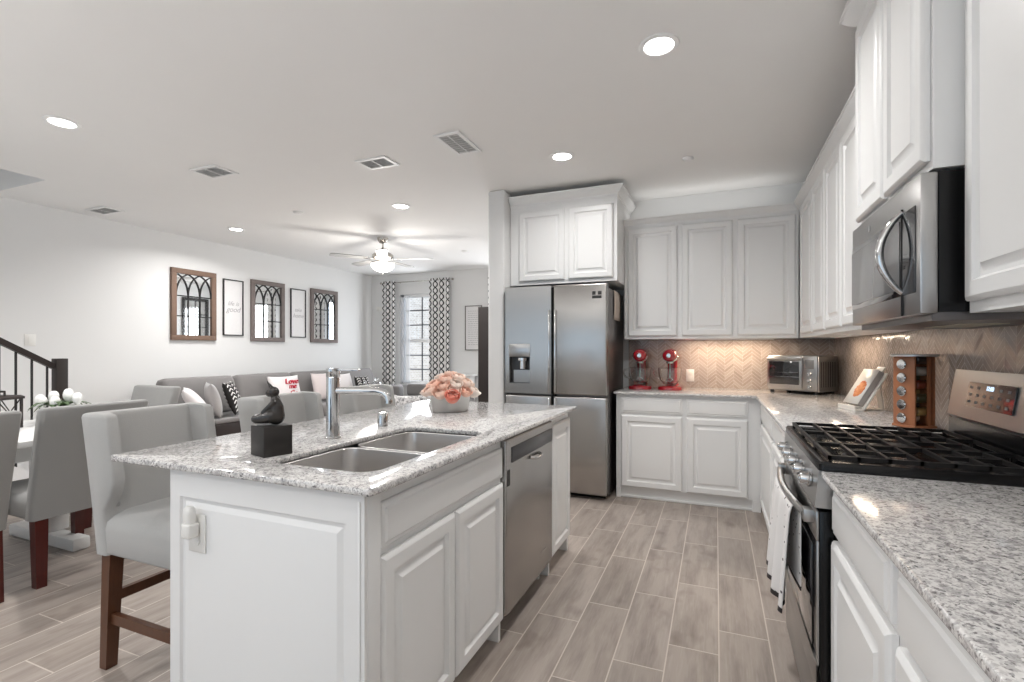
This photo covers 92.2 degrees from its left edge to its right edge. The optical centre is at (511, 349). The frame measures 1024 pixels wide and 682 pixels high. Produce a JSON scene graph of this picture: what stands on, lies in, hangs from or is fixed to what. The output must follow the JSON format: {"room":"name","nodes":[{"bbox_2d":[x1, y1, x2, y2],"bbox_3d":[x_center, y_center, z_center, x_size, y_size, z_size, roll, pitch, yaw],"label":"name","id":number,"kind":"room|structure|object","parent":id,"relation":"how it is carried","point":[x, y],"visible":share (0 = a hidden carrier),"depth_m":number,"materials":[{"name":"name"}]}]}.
{"room":"kitchen","nodes":[
{"label":"kitchen","id":0,"kind":"room"},
{"bbox_2d":[0,196,371,420],"bbox_3d":[-4.940,-1.030,4.749,0.100,4.600,11.200,0,0,22],"label":"wall","id":1,"kind":"structure","parent":0,"point":[93,292],"depth_m":5.71,"materials":[{"name":"paint"}]},
{"bbox_2d":[24,334,35,345],"bbox_3d":[-4.807,-0.100,4.921,0.011,0.118,0.090,0,0,22],"label":"light switch","id":2,"kind":"object","parent":1,"relation":"attached to","point":[29,339],"visible":1,"depth_m":4.92,"materials":[{"name":"white plastic"}]},
{"bbox_2d":[170,267,216,340],"bbox_3d":[-4.159,-0.585,6.455,0.035,0.915,0.600,0,0,22],"label":"arched mirror","id":3,"kind":"object","parent":1,"relation":"attached to","point":[193,293],"visible":1,"depth_m":6.44,"materials":[{"name":"brown wood"}]},
{"bbox_2d":[177,273,210,335],"bbox_3d":[-4.168,-0.585,6.459,0.008,0.785,0.470,0,0,22],"label":"mirror glass","id":4,"kind":"object","parent":3,"relation":"attached to","point":[193,289],"depth_m":6.45,"materials":[{"name":"silver metal"}]},
{"bbox_2d":[177,274,211,334],"bbox_3d":[-4.155,-0.588,6.453,0.013,0.792,0.483,0,0,22],"label":"grille","id":5,"kind":"object","parent":3,"relation":"attached to","point":[194,291],"depth_m":6.46,"materials":[{"name":"metal"}]},
{"bbox_2d":[223,278,243,335],"bbox_3d":[-3.947,-0.598,6.984,0.022,0.790,0.315,0,0,22],"label":"framed print","id":6,"kind":"object","parent":1,"relation":"attached to","point":[233,290],"visible":1,"depth_m":6.99,"materials":[{"name":"white paper"}]},
{"bbox_2d":[250,279,284,341],"bbox_3d":[-3.716,-0.585,7.516,0.035,0.915,0.600,0,0,23],"label":"arched mirror","id":7,"kind":"object","parent":1,"relation":"attached to","point":[267,299],"visible":1,"depth_m":7.49,"materials":[{"name":"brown wood"}]},
{"bbox_2d":[255,284,280,337],"bbox_3d":[-3.725,-0.585,7.520,0.008,0.785,0.470,0,0,23],"label":"mirror glass","id":8,"kind":"object","parent":7,"relation":"attached to","point":[267,296],"depth_m":7.51,"materials":[{"name":"silver metal"}]},
{"bbox_2d":[255,285,280,336],"bbox_3d":[-3.712,-0.588,7.514,0.013,0.792,0.483,0,0,23],"label":"grille","id":9,"kind":"object","parent":7,"relation":"attached to","point":[267,297],"depth_m":7.51,"materials":[{"name":"metal"}]},
{"bbox_2d":[290,288,305,337],"bbox_3d":[-3.498,-0.598,8.070,0.022,0.790,0.315,0,0,22],"label":"framed print","id":10,"kind":"object","parent":1,"relation":"attached to","point":[297,296],"visible":1,"depth_m":8.06,"materials":[{"name":"white paper"}]},
{"bbox_2d":[310,288,337,342],"bbox_3d":[-3.264,-0.585,8.578,0.035,0.915,0.600,0,0,25],"label":"arched mirror","id":11,"kind":"object","parent":1,"relation":"attached to","point":[323,303],"visible":1,"depth_m":8.57,"materials":[{"name":"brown wood"}]},
{"bbox_2d":[314,293,333,338],"bbox_3d":[-3.273,-0.585,8.582,0.008,0.785,0.470,0,0,25],"label":"mirror glass","id":12,"kind":"object","parent":11,"relation":"attached to","point":[323,302],"depth_m":8.57,"materials":[{"name":"silver metal"}]},
{"bbox_2d":[314,293,334,325],"bbox_3d":[-3.260,-0.588,8.576,0.013,0.792,0.483,0,0,25],"label":"grille","id":13,"kind":"object","parent":11,"relation":"attached to","point":[324,303],"depth_m":8.59,"materials":[{"name":"metal"}]},
{"bbox_2d":[0,486,800,681],"bbox_3d":[-1.533,1.320,3.340,7.474,0.100,11.200,0,0,22],"label":"floor","id":14,"kind":"structure","parent":0,"point":[642,590],"depth_m":2.40,"materials":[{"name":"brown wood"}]},
{"bbox_2d":[0,410,21,602],"bbox_3d":[-2.856,0.786,2.356,0.690,0.967,0.515,0,0,22],"label":"dining chair","id":15,"kind":"object","parent":14,"relation":"on","point":[10,421],"visible":1,"depth_m":2.46,"materials":[{"name":"grey fabric"}]},
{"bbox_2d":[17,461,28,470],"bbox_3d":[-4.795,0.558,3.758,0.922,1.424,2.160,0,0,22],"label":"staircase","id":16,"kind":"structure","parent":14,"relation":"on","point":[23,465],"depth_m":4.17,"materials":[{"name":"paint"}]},
{"bbox_2d":[0,337,67,480],"bbox_3d":[-4.360,0.132,3.481,0.084,2.312,1.984,0,0,22],"label":"stair railing","id":17,"kind":"object","parent":16,"relation":"attached to","point":[58,366],"visible":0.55,"depth_m":4.18,"materials":[{"name":"brown wood"}]},
{"bbox_2d":[9,420,89,551],"bbox_3d":[-3.267,0.890,2.802,1.060,0.760,2.080,0,0,22],"label":"dining table","id":18,"kind":"object","parent":14,"relation":"on","point":[58,537],"visible":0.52,"depth_m":3.17,"materials":[{"name":"white paint"}]},
{"bbox_2d":[0,391,24,427],"bbox_3d":[-3.302,0.385,3.162,0.180,0.249,0.180,0,0,2],"label":"lantern","id":19,"kind":"object","parent":18,"relation":"on","point":[4,396],"visible":0.63,"depth_m":3.20,"materials":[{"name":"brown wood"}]},
{"bbox_2d":[27,389,91,411],"bbox_3d":[-3.184,0.395,3.507,0.376,0.230,0.440,0,0,-23],"label":"flower bowl","id":20,"kind":"object","parent":18,"relation":"on","point":[41,401],"visible":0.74,"depth_m":3.46,"materials":[{"name":"white paint"}]},
{"bbox_2d":[8,399,147,589],"bbox_3d":[-2.636,0.786,2.914,0.690,0.967,0.515,0,0,22],"label":"dining chair","id":21,"kind":"object","parent":14,"relation":"on","point":[57,484],"visible":0.65,"depth_m":2.66,"materials":[{"name":"grey fabric"}]},
{"bbox_2d":[84,385,180,528],"bbox_3d":[-3.123,0.786,3.895,0.515,0.967,0.690,0,0,22],"label":"dining chair","id":22,"kind":"object","parent":14,"relation":"on","point":[156,395],"visible":0.18,"depth_m":4.09,"materials":[{"name":"grey fabric"}]},
{"bbox_2d":[81,402,215,669],"bbox_3d":[-1.376,0.761,2.076,0.590,1.017,0.453,0,0,22],"label":"bar stool","id":23,"kind":"object","parent":14,"relation":"on","point":[131,502],"visible":0.46,"depth_m":1.96,"materials":[{"name":"grey fabric"}]},
{"bbox_2d":[156,368,402,436],"bbox_3d":[-3.201,0.802,7.460,0.960,0.937,4.100,0,0,22],"label":"sectional sofa","id":24,"kind":"object","parent":14,"relation":"on","point":[248,385],"visible":0.16,"depth_m":6.59,"materials":[{"name":"grey fabric"}]},
{"bbox_2d":[181,387,205,403],"bbox_3d":[-3.569,0.610,5.578,0.282,0.356,0.502,0,0,-31],"label":"throw pillow","id":25,"kind":"object","parent":24,"relation":"on","point":[188,395],"visible":0.48,"depth_m":5.38,"materials":[{"name":"white fabric"}]},
{"bbox_2d":[156,375,234,411],"bbox_3d":[-3.914,0.572,6.159,0.255,0.477,0.938,0,0,22],"label":"cushion","id":26,"kind":"object","parent":24,"relation":"on","point":[197,384],"depth_m":6.09,"materials":[{"name":"grey fabric"}]},
{"bbox_2d":[204,382,222,417],"bbox_3d":[-3.569,0.595,5.892,0.180,0.408,0.421,0,0,-37],"label":"throw pillow","id":27,"kind":"object","parent":24,"relation":"on","point":[212,397],"visible":0.78,"depth_m":5.75,"materials":[{"name":"white fabric"}]},
{"bbox_2d":[214,411,239,424],"bbox_3d":[-3.663,0.836,6.055,0.740,0.055,0.942,0,0,22],"label":"seat cushion","id":28,"kind":"object","parent":24,"relation":"on","point":[228,417],"depth_m":5.90,"materials":[{"name":"grey fabric"}]},
{"bbox_2d":[222,381,240,414],"bbox_3d":[-3.475,0.590,6.145,0.192,0.395,0.445,0,0,-16],"label":"throw pillow","id":29,"kind":"object","parent":24,"relation":"on","point":[231,393],"visible":0.87,"depth_m":5.98,"materials":[{"name":"black fabric"}]},
{"bbox_2d":[232,372,289,396],"bbox_3d":[-3.551,0.572,7.037,0.255,0.477,0.938,0,0,22],"label":"cushion","id":30,"kind":"object","parent":24,"relation":"on","point":[248,385],"depth_m":6.79,"materials":[{"name":"grey fabric"}]},
{"bbox_2d":[267,375,299,393],"bbox_3d":[-3.228,0.570,7.037,0.204,0.399,0.500,0,0,28],"label":"throw pillow","id":31,"kind":"object","parent":24,"relation":"on","point":[288,384],"visible":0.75,"depth_m":7.00,"materials":[{"name":"white fabric"}]},
{"bbox_2d":[289,370,325,391],"bbox_3d":[-3.188,0.572,7.915,0.255,0.477,0.938,0,0,22],"label":"cushion","id":32,"kind":"object","parent":24,"relation":"on","point":[304,377],"depth_m":7.66,"materials":[{"name":"grey fabric"}]},
{"bbox_2d":[310,373,325,399],"bbox_3d":[-2.955,0.570,7.716,0.168,0.427,0.420,0,0,22],"label":"throw pillow","id":33,"kind":"object","parent":24,"relation":"on","point":[318,380],"visible":0.5,"depth_m":7.60,"materials":[{"name":"fabric"}]},
{"bbox_2d":[340,373,352,386],"bbox_3d":[-2.761,0.580,8.133,0.162,0.388,0.360,0,0,22],"label":"throw pillow","id":34,"kind":"object","parent":24,"relation":"on","point":[345,379],"visible":0.41,"depth_m":8.11,"materials":[{"name":"white fabric"}]},
{"bbox_2d":[340,368,373,385],"bbox_3d":[-2.825,0.572,8.793,0.255,0.477,0.938,0,0,22],"label":"cushion","id":35,"kind":"object","parent":24,"relation":"on","point":[363,371],"depth_m":8.89,"materials":[{"name":"grey fabric"}]},
{"bbox_2d":[354,376,369,385],"bbox_3d":[-2.514,0.605,8.312,0.145,0.330,0.340,0,0,22],"label":"throw pillow","id":36,"kind":"object","parent":24,"relation":"on","point":[359,381],"visible":0.42,"depth_m":8.23,"materials":[{"name":"black fabric"}]},
{"bbox_2d":[237,391,323,431],"bbox_3d":[-1.111,0.761,2.716,0.590,1.017,0.453,0,0,22],"label":"bar stool","id":37,"kind":"object","parent":14,"relation":"on","point":[301,406],"visible":0.18,"depth_m":2.85,"materials":[{"name":"grey fabric"}]},
{"bbox_2d":[170,438,502,681],"bbox_3d":[-0.567,0.824,1.867,0.775,0.892,0.932,0,0,22],"label":"base cabinet","id":38,"kind":"object","parent":14,"relation":"on","point":[403,582],"visible":0.77,"depth_m":1.48,"materials":[{"name":"white paint"}]},
{"bbox_2d":[189,514,205,553],"bbox_3d":[-0.982,0.570,1.535,0.075,0.118,0.008,0,0,22],"label":"wall outlet","id":39,"kind":"object","parent":38,"relation":"attached to","point":[197,544],"visible":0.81,"depth_m":1.52,"materials":[{"name":"white plastic"}]},
{"bbox_2d":[181,506,198,539],"bbox_3d":[-0.988,0.528,1.512,0.038,0.096,0.036,0,0,22],"label":"plug","id":40,"kind":"object","parent":39,"relation":"attached to","point":[189,528],"visible":1,"depth_m":1.50,"materials":[{"name":"white plastic"}]},
{"bbox_2d":[111,400,576,496],"bbox_3d":[-0.476,0.366,2.401,1.088,0.021,2.030,0,0,22],"label":"countertop","id":41,"kind":"structure","parent":38,"relation":"on","point":[490,423],"depth_m":1.80,"materials":[{"name":"stone"}]},
{"bbox_2d":[251,381,291,457],"bbox_3d":[-0.827,0.231,1.688,0.107,0.249,0.101,0,0,39],"label":"sculpture","id":42,"kind":"object","parent":41,"relation":"on","point":[270,437],"visible":1,"depth_m":1.66,"materials":[{"name":"stone"}]},
{"bbox_2d":[325,368,391,438],"bbox_3d":[-0.611,0.215,1.963,0.299,0.282,0.064,0,0,16],"label":"faucet","id":43,"kind":"object","parent":41,"relation":"on","point":[333,389],"visible":1,"depth_m":1.97,"materials":[{"name":"silver metal"}]},
{"bbox_2d":[285,432,473,471],"bbox_3d":[-0.447,0.479,1.862,0.404,0.204,0.780,0,0,22],"label":"sink","id":44,"kind":"object","parent":41,"relation":"in","point":[382,453],"visible":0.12,"depth_m":1.90,"materials":[{"name":"silver metal"}]},
{"bbox_2d":[285,447,423,471],"bbox_3d":[-0.523,0.479,1.677,0.404,0.204,0.380,0,0,22],"label":"basin","id":45,"kind":"object","parent":44,"relation":"in","point":[353,459],"depth_m":1.87,"materials":[{"name":"silver metal"}]},
{"bbox_2d":[358,432,473,453],"bbox_3d":[-0.371,0.479,2.045,0.404,0.204,0.384,0,0,22],"label":"basin","id":46,"kind":"object","parent":44,"relation":"in","point":[415,442],"depth_m":2.23,"materials":[{"name":"silver metal"}]},
{"bbox_2d":[378,412,387,426],"bbox_3d":[-0.604,0.323,2.306,0.048,0.066,0.048,0,0,22],"label":"soap dispenser","id":47,"kind":"object","parent":41,"relation":"on","point":[382,416],"visible":1,"depth_m":2.29,"materials":[{"name":"silver metal"}]},
{"bbox_2d":[430,395,469,412],"bbox_3d":[-0.356,0.303,2.853,0.242,0.104,0.140,0,0,-18],"label":"flower pot","id":48,"kind":"object","parent":41,"relation":"on","point":[438,406],"visible":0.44,"depth_m":2.80,"materials":[{"name":"grey ceramic"}]},
{"bbox_2d":[432,386,446,399],"bbox_3d":[-0.399,0.237,2.740,0.086,0.080,0.084,0,0,41],"label":"rose","id":49,"kind":"object","parent":48,"relation":"in","point":[439,394],"visible":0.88,"depth_m":2.72,"materials":[{"name":"pink plant"}]},
{"bbox_2d":[444,389,460,403],"bbox_3d":[-0.327,0.254,2.695,0.085,0.080,0.086,0,0,41],"label":"rose","id":50,"kind":"object","parent":48,"relation":"in","point":[450,398],"visible":1,"depth_m":2.69,"materials":[{"name":"pink plant"}]},
{"bbox_2d":[340,384,395,414],"bbox_3d":[-0.838,0.761,3.377,0.590,1.017,0.453,0,0,22],"label":"bar stool","id":51,"kind":"object","parent":14,"relation":"on","point":[349,403],"visible":0.13,"depth_m":3.44,"materials":[{"name":"grey fabric"}]},
{"bbox_2d":[394,395,430,404],"bbox_3d":[-1.363,0.935,6.719,0.736,0.670,0.710,0,0,-38],"label":"accent chair","id":52,"kind":"object","parent":14,"relation":"on","point":[399,400],"visible":0.1,"depth_m":6.39,"materials":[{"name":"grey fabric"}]},
{"bbox_2d":[407,383,473,401],"bbox_3d":[-1.397,0.940,8.527,1.300,0.660,0.790,0,0,22],"label":"sofa","id":53,"kind":"object","parent":14,"relation":"on","point":[413,389],"visible":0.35,"depth_m":8.88,"materials":[{"name":"grey fabric"}]},
{"bbox_2d":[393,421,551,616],"bbox_3d":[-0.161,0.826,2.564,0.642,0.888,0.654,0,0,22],"label":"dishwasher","id":54,"kind":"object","parent":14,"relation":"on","point":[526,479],"visible":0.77,"depth_m":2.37,"materials":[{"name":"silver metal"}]},
{"bbox_2d":[478,307,487,401],"bbox_3d":[-0.022,0.405,5.582,0.395,1.730,0.830,0,0,22],"label":"bookcase","id":55,"kind":"object","parent":14,"relation":"on","point":[482,311],"visible":0.13,"depth_m":5.25,"materials":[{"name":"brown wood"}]},
{"bbox_2d":[540,413,569,575],"bbox_3d":[-0.070,0.824,3.100,0.800,0.892,0.395,0,0,22],"label":"base cabinet","id":56,"kind":"object","parent":14,"relation":"on","point":[560,425],"visible":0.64,"depth_m":2.94,"materials":[{"name":"white paint"}]},
{"bbox_2d":[505,283,622,498],"bbox_3d":[0.514,0.354,4.648,0.920,1.832,0.818,0,0,22],"label":"refrigerator","id":57,"kind":"object","parent":14,"relation":"on","point":[564,343],"visible":0.77,"depth_m":4.26,"materials":[{"name":"silver metal"}]},
{"bbox_2d":[614,291,620,320],"bbox_3d":[0.964,-0.400,4.514,0.008,0.260,0.300,0,0,22],"label":"paper note","id":58,"kind":"object","parent":57,"relation":"attached to","point":[617,302],"visible":1,"depth_m":4.50,"materials":[{"name":"white paper"}]},
{"bbox_2d":[616,394,760,512],"bbox_3d":[1.547,0.824,4.360,1.122,0.892,0.691,0,0,22],"label":"base cabinet","id":59,"kind":"object","parent":14,"relation":"on","point":[705,451],"visible":1,"depth_m":4.03,"materials":[{"name":"white paint"}]},
{"bbox_2d":[760,405,785,591],"bbox_3d":[1.864,0.824,2.873,0.632,0.892,1.802,0,0,22],"label":"base cabinet","id":60,"kind":"object","parent":14,"relation":"on","point":[771,433],"visible":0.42,"depth_m":3.13,"materials":[{"name":"white paint"}]},
{"bbox_2d":[614,386,940,432],"bbox_3d":[1.481,0.366,3.411,1.753,0.021,2.497,0,0,22],"label":"countertop","id":61,"kind":"structure","parent":60,"relation":"on","point":[785,407],"depth_m":3.22,"materials":[{"name":"stone"}]},
{"bbox_2d":[623,349,652,389],"bbox_3d":[1.177,0.172,4.608,0.265,0.368,0.362,0,0,19],"label":"stand mixer","id":62,"kind":"object","parent":61,"relation":"on","point":[640,375],"visible":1,"depth_m":4.46,"materials":[{"name":"red metal"}]},
{"bbox_2d":[623,367,651,384],"bbox_3d":[1.153,0.239,4.539,0.265,0.159,0.214,0,0,22],"label":"bowl","id":63,"kind":"object","parent":62,"relation":"on","point":[638,375],"depth_m":4.46,"materials":[{"name":"clear glass"}]},
{"bbox_2d":[652,349,683,390],"bbox_3d":[1.428,0.172,4.507,0.265,0.368,0.362,0,0,25],"label":"stand mixer","id":64,"kind":"object","parent":61,"relation":"on","point":[670,376],"visible":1,"depth_m":4.36,"materials":[{"name":"red metal"}]},
{"bbox_2d":[652,367,681,385],"bbox_3d":[1.396,0.239,4.439,0.265,0.159,0.214,0,0,22],"label":"bowl","id":65,"kind":"object","parent":64,"relation":"on","point":[669,376],"depth_m":4.36,"materials":[{"name":"clear glass"}]},
{"bbox_2d":[767,355,837,394],"bbox_3d":[2.394,0.201,4.094,0.343,0.310,0.422,0,0,-31],"label":"toaster oven","id":66,"kind":"object","parent":61,"relation":"on","point":[806,373],"visible":1,"depth_m":3.97,"materials":[{"name":"silver metal"}]},
{"bbox_2d":[838,367,887,410],"bbox_3d":[2.097,0.228,2.936,0.204,0.255,0.180,0,0,6],"label":"cookbook stand","id":67,"kind":"object","parent":61,"relation":"on","point":[878,391],"visible":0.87,"depth_m":2.90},
{"bbox_2d":[843,369,883,406],"bbox_3d":[2.092,0.223,2.936,0.149,0.217,0.152,0,0,6],"label":"cookbook","id":68,"kind":"object","parent":67,"relation":"on","point":[868,379],"visible":1,"depth_m":2.90,"materials":[{"name":"white paper"}]},
{"bbox_2d":[890,354,938,428],"bbox_3d":[1.837,0.187,2.254,0.176,0.337,0.176,0,0,-8],"label":"spice rack","id":69,"kind":"object","parent":61,"relation":"on","point":[928,422],"visible":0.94,"depth_m":2.22,"materials":[{"name":"brown wood"}]},
{"bbox_2d":[916,406,931,416],"bbox_3d":[1.858,0.280,2.236,0.082,0.046,0.046,0,0,-8],"label":"spice jar","id":70,"kind":"object","parent":69,"relation":"in","point":[920,411],"visible":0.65,"depth_m":2.22,"materials":[{"name":"yellow glass"}]},
{"bbox_2d":[916,393,931,402],"bbox_3d":[1.858,0.218,2.236,0.082,0.046,0.046,0,0,-8],"label":"spice jar","id":71,"kind":"object","parent":69,"relation":"in","point":[920,398],"visible":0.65,"depth_m":2.22,"materials":[{"name":"green glass"}]},
{"bbox_2d":[916,366,931,375],"bbox_3d":[1.858,0.097,2.236,0.082,0.046,0.046,0,0,-8],"label":"spice jar","id":72,"kind":"object","parent":69,"relation":"in","point":[920,371],"visible":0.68,"depth_m":2.22,"materials":[{"name":"grey glass"}]},
{"bbox_2d":[831,491,904,681],"bbox_3d":[1.120,0.824,1.075,0.632,0.892,0.553,0,0,22],"label":"base cabinet","id":73,"kind":"object","parent":14,"relation":"on","point":[865,638],"visible":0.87,"depth_m":1.15,"materials":[{"name":"white paint"}]},
{"bbox_2d":[777,369,1023,681],"bbox_3d":[1.326,0.672,1.704,0.708,1.195,0.770,0,0,22],"label":"gas range","id":74,"kind":"object","parent":14,"relation":"on","point":[983,441],"visible":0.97,"depth_m":1.58,"materials":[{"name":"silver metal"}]},
{"bbox_2d":[766,469,800,612],"bbox_3d":[1.002,0.684,1.844,0.081,0.385,0.466,0,0,22],"label":"dish towel","id":75,"kind":"object","parent":74,"relation":"hanging from","point":[784,540],"visible":0.91,"depth_m":1.74,"materials":[{"name":"fabric"}]},
{"bbox_2d":[786,426,1023,486],"bbox_3d":[1.315,0.344,1.708,0.560,0.028,0.770,0,0,22],"label":"cooktop","id":76,"kind":"object","parent":74,"relation":"in","point":[800,437],"depth_m":1.53,"materials":[{"name":"black metal"}]},
{"bbox_2d":[895,569,991,681],"bbox_3d":[0.803,0.824,0.309,0.632,0.892,1.100,0,0,22],"label":"base cabinet","id":77,"kind":"object","parent":14,"relation":"on","point":[931,652],"visible":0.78,"depth_m":0.79,"materials":[{"name":"white paint"}]},
{"bbox_2d":[821,471,1023,681],"bbox_3d":[0.853,0.366,0.455,0.654,0.021,1.892,0,0,22],"label":"countertop","id":78,"kind":"structure","parent":77,"relation":"on","point":[960,546],"depth_m":0.89,"materials":[{"name":"stone"}]},
{"bbox_2d":[0,0,856,275],"bbox_3d":[-1.533,-2.450,3.340,7.474,1.960,11.200,0,0,22],"label":"ceiling","id":79,"kind":"structure","parent":0,"point":[285,96],"depth_m":2.96,"materials":[{"name":"paint"}]},
{"bbox_2d":[42,115,81,128],"bbox_3d":[-2.901,-1.465,3.179,0.192,0.008,0.192,0,0,22],"label":"recessed light","id":80,"kind":"object","parent":79,"relation":"in","point":[58,121],"visible":1,"depth_m":3.17,"materials":[{"name":"paint"}]},
{"bbox_2d":[84,206,124,214],"bbox_3d":[-4.276,-1.463,5.178,0.340,0.012,0.200,0,0,22],"label":"ceiling vent","id":81,"kind":"object","parent":79,"relation":"in","point":[104,210],"visible":1,"depth_m":5.18,"materials":[{"name":"metal"}]},
{"bbox_2d":[189,164,238,178],"bbox_3d":[-2.446,-1.463,4.053,0.300,0.012,0.220,0,0,22],"label":"ceiling vent","id":82,"kind":"object","parent":79,"relation":"in","point":[214,171],"visible":1,"depth_m":4.05,"materials":[{"name":"metal"}]},
{"bbox_2d":[355,155,399,169],"bbox_3d":[-1.054,-1.463,3.861,0.280,0.012,0.200,0,0,22],"label":"ceiling vent","id":83,"kind":"object","parent":79,"relation":"in","point":[379,162],"visible":1,"depth_m":3.86,"materials":[{"name":"metal"}]},
{"bbox_2d":[329,237,432,273],"bbox_3d":[-1.677,-1.232,6.516,1.293,0.474,1.229,0,0,22],"label":"ceiling fan","id":84,"kind":"object","parent":79,"relation":"hanging from","point":[382,255],"visible":1,"depth_m":6.38,"materials":[{"name":"white metal"}]},
{"bbox_2d":[433,130,481,155],"bbox_3d":[-0.381,-1.463,3.501,0.200,0.012,0.360,0,0,22],"label":"ceiling vent","id":85,"kind":"object","parent":79,"relation":"in","point":[455,141],"visible":1,"depth_m":3.48,"materials":[{"name":"metal"}]},
{"bbox_2d":[549,151,574,160],"bbox_3d":[0.379,-1.465,3.736,0.192,0.008,0.192,0,0,22],"label":"recessed light","id":86,"kind":"object","parent":79,"relation":"in","point":[560,155],"visible":1,"depth_m":3.73,"materials":[{"name":"paint"}]},
{"bbox_2d":[638,32,679,57],"bbox_3d":[0.708,-1.465,2.377,0.192,0.008,0.192,0,0,22],"label":"recessed light","id":87,"kind":"object","parent":79,"relation":"in","point":[658,44],"visible":1,"depth_m":2.36,"materials":[{"name":"paint"}]},
{"bbox_2d":[372,268,487,401],"bbox_3d":[-0.713,-0.100,9.028,4.640,2.740,0.140,0,0,22],"label":"wall","id":88,"kind":"structure","parent":0,"point":[469,287],"depth_m":9.13,"materials":[{"name":"paint"}]},
{"bbox_2d":[397,294,428,384],"bbox_3d":[-1.736,-0.195,9.408,1.000,1.750,0.160,0,0,22],"label":"window","id":89,"kind":"structure","parent":88,"relation":"in","point":[422,340],"depth_m":9.44,"materials":[{"name":"paint"}]},
{"bbox_2d":[401,296,409,382],"bbox_3d":[-2.054,-0.200,9.528,0.200,1.660,0.023,0,0,22],"label":"sheer curtain","id":90,"kind":"object","parent":89,"relation":"hanging from","point":[405,301],"visible":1,"depth_m":9.54,"materials":[{"name":"white fabric"}]},
{"bbox_2d":[380,278,453,283],"bbox_3d":[-1.803,-1.295,9.337,1.630,0.040,0.118,0,0,22],"label":"curtain rod","id":91,"kind":"object","parent":88,"relation":"attached to","point":[452,278],"visible":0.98,"depth_m":9.28,"materials":[{"name":"grey metal"}]},
{"bbox_2d":[382,281,394,384],"bbox_3d":[-2.382,-0.230,9.517,0.302,2.200,0.054,0,0,22],"label":"curtain","id":92,"kind":"object","parent":91,"relation":"hanging from","point":[388,289],"visible":0.84,"depth_m":9.52,"materials":[{"name":"fabric"}]},
{"bbox_2d":[429,277,448,381],"bbox_3d":[-1.342,-0.230,9.087,0.432,2.200,0.054,0,0,22],"label":"curtain","id":93,"kind":"object","parent":91,"relation":"hanging from","point":[438,289],"visible":0.81,"depth_m":9.10,"materials":[{"name":"fabric"}]},
{"bbox_2d":[465,305,481,349],"bbox_3d":[-0.698,-0.400,8.933,0.340,0.810,0.020,0,0,22],"label":"framed print","id":94,"kind":"object","parent":88,"relation":"attached to","point":[471,312],"visible":0.9,"depth_m":8.95,"materials":[{"name":"white paper"}]},
{"bbox_2d":[488,190,512,402],"bbox_3d":[0.590,-0.100,6.325,0.165,2.740,3.860,0,0,22],"label":"wall","id":95,"kind":"structure","parent":0,"point":[499,210],"depth_m":4.55,"materials":[{"name":"paint"}]},
{"bbox_2d":[613,182,833,423],"bbox_3d":[1.528,-0.100,4.800,2.734,2.740,0.100,0,0,22],"label":"wall","id":96,"kind":"structure","parent":0,"point":[786,193],"depth_m":4.59,"materials":[{"name":"paint"}]},
{"bbox_2d":[508,183,635,289],"bbox_3d":[0.595,-1.008,4.720,1.055,0.815,0.757,0,0,22],"label":"upper cabinet","id":97,"kind":"object","parent":96,"relation":"attached to","point":[571,236],"visible":0.99,"depth_m":4.41,"materials":[{"name":"white paint"}]},
{"bbox_2d":[623,203,798,339],"bbox_3d":[1.731,-0.650,4.453,1.461,1.100,0.380,0,0,22],"label":"upper cabinet","id":98,"kind":"object","parent":96,"relation":"attached to","point":[727,273],"visible":0.97,"depth_m":4.27,"materials":[{"name":"white paint"}]},
{"bbox_2d":[629,339,833,389],"bbox_3d":[1.963,0.129,4.559,1.742,0.454,0.012,0,0,22],"label":"backsplash","id":99,"kind":"structure","parent":96,"relation":"attached to","point":[726,364],"depth_m":4.55,"materials":[{"name":"tile"}]},
{"bbox_3d":[1.295,-0.100,0.530,0.100,2.740,8.170,0,0,22],"label":"wall","id":100,"kind":"structure","parent":0,"visible":0},
{"bbox_2d":[794,87,924,337],"bbox_3d":[2.062,-0.650,2.989,0.357,1.100,2.164,0,0,22],"label":"upper cabinet","id":101,"kind":"object","parent":100,"relation":"attached to","point":[825,202],"visible":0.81,"depth_m":2.85,"materials":[{"name":"white paint"}]},
{"bbox_2d":[839,0,964,224],"bbox_3d":[1.462,-0.965,1.655,0.446,0.920,0.872,0,0,22],"label":"upper cabinet","id":102,"kind":"object","parent":100,"relation":"attached to","point":[910,54],"visible":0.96,"depth_m":1.53,"materials":[{"name":"white paint"}]},
{"bbox_2d":[852,168,1023,329],"bbox_3d":[1.440,-0.289,1.666,0.473,0.418,0.744,0,0,22],"label":"microwave","id":103,"kind":"object","parent":102,"relation":"attached to","point":[908,257],"visible":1,"depth_m":1.42,"materials":[{"name":"silver metal"}]},
{"bbox_2d":[834,325,1023,429],"bbox_3d":[1.852,0.129,2.024,0.012,0.454,4.757,0,0,22],"label":"backsplash","id":104,"kind":"structure","parent":100,"relation":"attached to","point":[994,349],"depth_m":2.21,"materials":[{"name":"tile"}]},
{"bbox_2d":[965,0,1023,312],"bbox_3d":[1.102,-0.745,0.632,0.329,1.290,1.400,0,0,22],"label":"upper cabinet","id":105,"kind":"object","parent":100,"relation":"attached to","point":[994,29],"visible":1,"depth_m":1.18,"materials":[{"name":"white paint"}]},
{"label":"outside","id":106,"kind":"structure","parent":0,"visible":0},
{"bbox_3d":[1.839,1.420,25.374,24.000,0.100,31.700,0,0,22],"label":"ground","id":107,"kind":"structure","parent":106,"visible":0},
{"bbox_2d":[410,297,428,380],"bbox_3d":[-3.063,-1.830,15.877,4.800,6.200,3.800,0,0,22],"label":"neighbor house","id":108,"kind":"structure","parent":107,"relation":"on","point":[415,303],"depth_m":14.08,"materials":[{"name":"brick"}]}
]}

